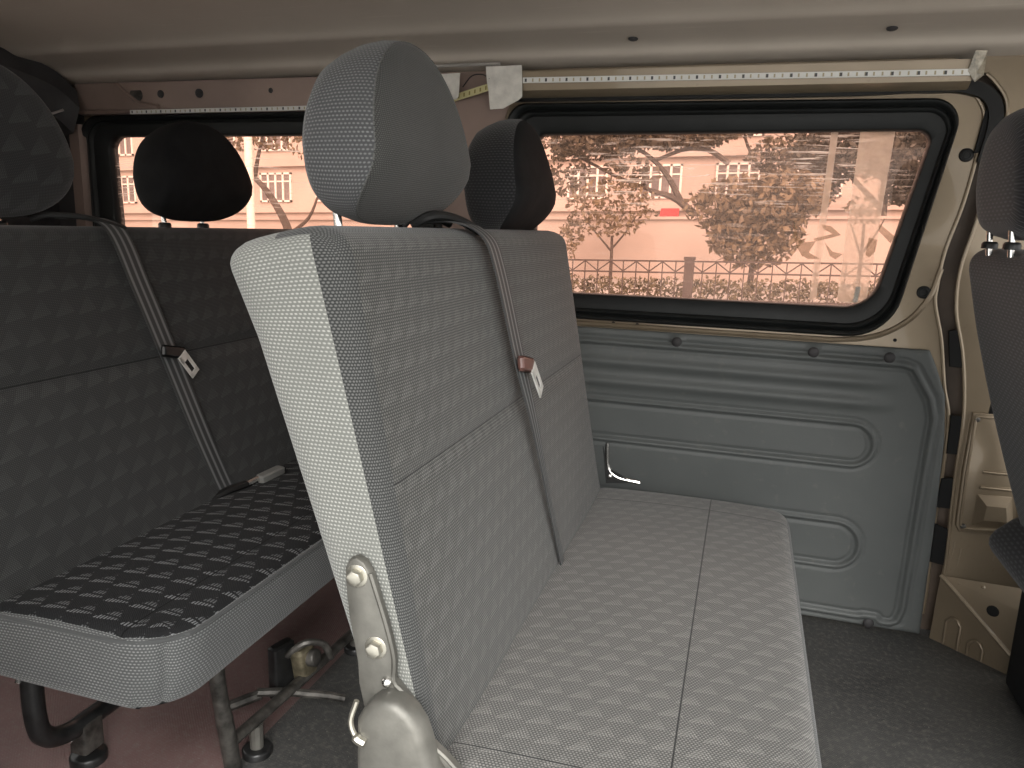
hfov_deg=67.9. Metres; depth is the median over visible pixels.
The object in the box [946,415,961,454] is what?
tape patch
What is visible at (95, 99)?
trim
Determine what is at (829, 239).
wall
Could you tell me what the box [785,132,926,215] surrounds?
tree
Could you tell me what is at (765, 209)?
tree
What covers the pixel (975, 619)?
metal panel
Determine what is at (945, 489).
tape patch
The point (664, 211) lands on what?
awning
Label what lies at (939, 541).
tape patch
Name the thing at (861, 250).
tree
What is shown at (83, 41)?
ceiling
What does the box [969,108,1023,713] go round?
seat
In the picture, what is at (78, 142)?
trim
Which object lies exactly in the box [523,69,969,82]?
light strip
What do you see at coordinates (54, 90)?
trim
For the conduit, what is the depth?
1.83 m
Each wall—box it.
[1,202,60,225]
[125,216,900,283]
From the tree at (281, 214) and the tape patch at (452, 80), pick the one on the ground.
the tree at (281, 214)
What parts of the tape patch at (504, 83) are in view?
yellow strip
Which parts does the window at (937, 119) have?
pane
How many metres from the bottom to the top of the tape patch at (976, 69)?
0.060 m
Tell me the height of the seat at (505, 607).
1.145 m
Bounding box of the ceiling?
[0,0,1023,85]
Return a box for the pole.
[244,137,255,228]
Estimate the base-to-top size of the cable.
0.052 m
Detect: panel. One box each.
[577,326,944,633]
[929,574,1021,674]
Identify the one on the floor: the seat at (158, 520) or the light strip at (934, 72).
the seat at (158, 520)
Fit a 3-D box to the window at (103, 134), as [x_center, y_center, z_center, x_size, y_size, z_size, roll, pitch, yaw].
[-0.738,-0.501,2.165,1.170,0.524,0.049,5,12,16]
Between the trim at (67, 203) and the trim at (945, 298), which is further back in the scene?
the trim at (67, 203)
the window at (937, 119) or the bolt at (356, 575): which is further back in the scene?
the window at (937, 119)
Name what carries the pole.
on the ground
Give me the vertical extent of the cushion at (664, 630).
0.147 m
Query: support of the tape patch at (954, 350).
attached to the frame
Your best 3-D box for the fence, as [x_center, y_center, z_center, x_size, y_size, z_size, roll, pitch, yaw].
[3.821,-2.214,16.493,16.024,1.364,0.240,5,12,16]
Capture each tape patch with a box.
[442,73,459,99]
[454,65,521,108]
[930,523,947,564]
[937,477,952,508]
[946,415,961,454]
[948,329,961,367]
[968,50,987,81]
[974,109,987,152]
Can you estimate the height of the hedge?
1.143 m
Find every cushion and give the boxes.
[0,459,333,708]
[447,488,821,767]
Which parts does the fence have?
panel, post, panel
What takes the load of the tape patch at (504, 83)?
attached to the light strip at (934, 72)
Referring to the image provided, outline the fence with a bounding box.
[568,257,883,304]
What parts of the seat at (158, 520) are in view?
tube leg, backrest, leg, foot stem, floor rail, release lever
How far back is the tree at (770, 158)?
29.82 m
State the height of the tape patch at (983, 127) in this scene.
0.090 m
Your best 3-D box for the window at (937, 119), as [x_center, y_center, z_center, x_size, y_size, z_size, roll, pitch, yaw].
[0.465,-0.398,1.808,1.007,0.524,0.049,5,12,16]
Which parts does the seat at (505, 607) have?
post, backrest, lever plate, recliner lever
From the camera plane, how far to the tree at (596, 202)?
23.59 m
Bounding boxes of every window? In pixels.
[81,111,441,227]
[508,98,958,335]
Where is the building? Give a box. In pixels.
[118,133,918,217]
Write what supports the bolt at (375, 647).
in the seat at (505, 607)
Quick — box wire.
[462,74,485,86]
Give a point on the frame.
(916, 324)
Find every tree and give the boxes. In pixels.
[226,136,317,228]
[541,134,741,215]
[559,176,659,281]
[681,167,831,290]
[727,133,822,177]
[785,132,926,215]
[842,196,890,286]
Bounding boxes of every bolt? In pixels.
[346,565,366,586]
[365,637,385,658]
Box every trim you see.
[0,47,79,135]
[59,113,84,225]
[69,124,92,225]
[74,77,316,115]
[441,72,508,228]
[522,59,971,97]
[920,75,1004,629]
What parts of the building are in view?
pane, pane, pane, pane, pane, pane, pane, pane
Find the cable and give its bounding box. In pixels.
[51,109,63,114]
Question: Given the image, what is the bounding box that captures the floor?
[0,577,1023,767]
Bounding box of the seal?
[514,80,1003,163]
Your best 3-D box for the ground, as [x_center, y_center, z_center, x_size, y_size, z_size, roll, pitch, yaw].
[-3.729,-6.026,38.637,110.000,3.280,47.500,5,12,16]
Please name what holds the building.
on the ground
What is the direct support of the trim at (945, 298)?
attached to the frame
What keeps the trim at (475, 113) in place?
attached to the frame
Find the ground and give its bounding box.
[571,278,875,304]
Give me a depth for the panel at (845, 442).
1.84 m
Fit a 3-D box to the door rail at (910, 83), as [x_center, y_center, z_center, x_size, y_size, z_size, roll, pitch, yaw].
[0.470,-0.686,1.717,1.003,0.060,0.050,5,12,16]
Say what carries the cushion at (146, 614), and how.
on the seat at (158, 520)
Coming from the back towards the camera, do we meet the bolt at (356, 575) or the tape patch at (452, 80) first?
the tape patch at (452, 80)
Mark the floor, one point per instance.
(882, 697)
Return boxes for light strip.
[130,106,305,113]
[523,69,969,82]
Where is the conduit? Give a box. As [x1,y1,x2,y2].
[435,61,500,67]
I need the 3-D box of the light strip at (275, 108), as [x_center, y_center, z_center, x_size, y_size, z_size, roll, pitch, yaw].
[-0.652,-0.746,2.059,0.940,0.017,0.002,5,12,16]
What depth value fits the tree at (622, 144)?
26.30 m
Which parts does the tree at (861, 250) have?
crown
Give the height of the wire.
0.029 m
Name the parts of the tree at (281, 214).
crown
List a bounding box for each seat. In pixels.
[0,65,356,767]
[230,40,821,767]
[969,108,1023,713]
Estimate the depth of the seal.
1.66 m
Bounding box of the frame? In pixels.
[72,55,1023,614]
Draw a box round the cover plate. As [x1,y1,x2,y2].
[954,411,1017,532]
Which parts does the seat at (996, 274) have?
post, backrest, trim, post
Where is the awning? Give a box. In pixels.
[659,208,678,215]
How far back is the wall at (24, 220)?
2.29 m
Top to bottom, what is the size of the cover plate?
0.285 m
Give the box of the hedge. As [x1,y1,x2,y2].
[570,273,878,303]

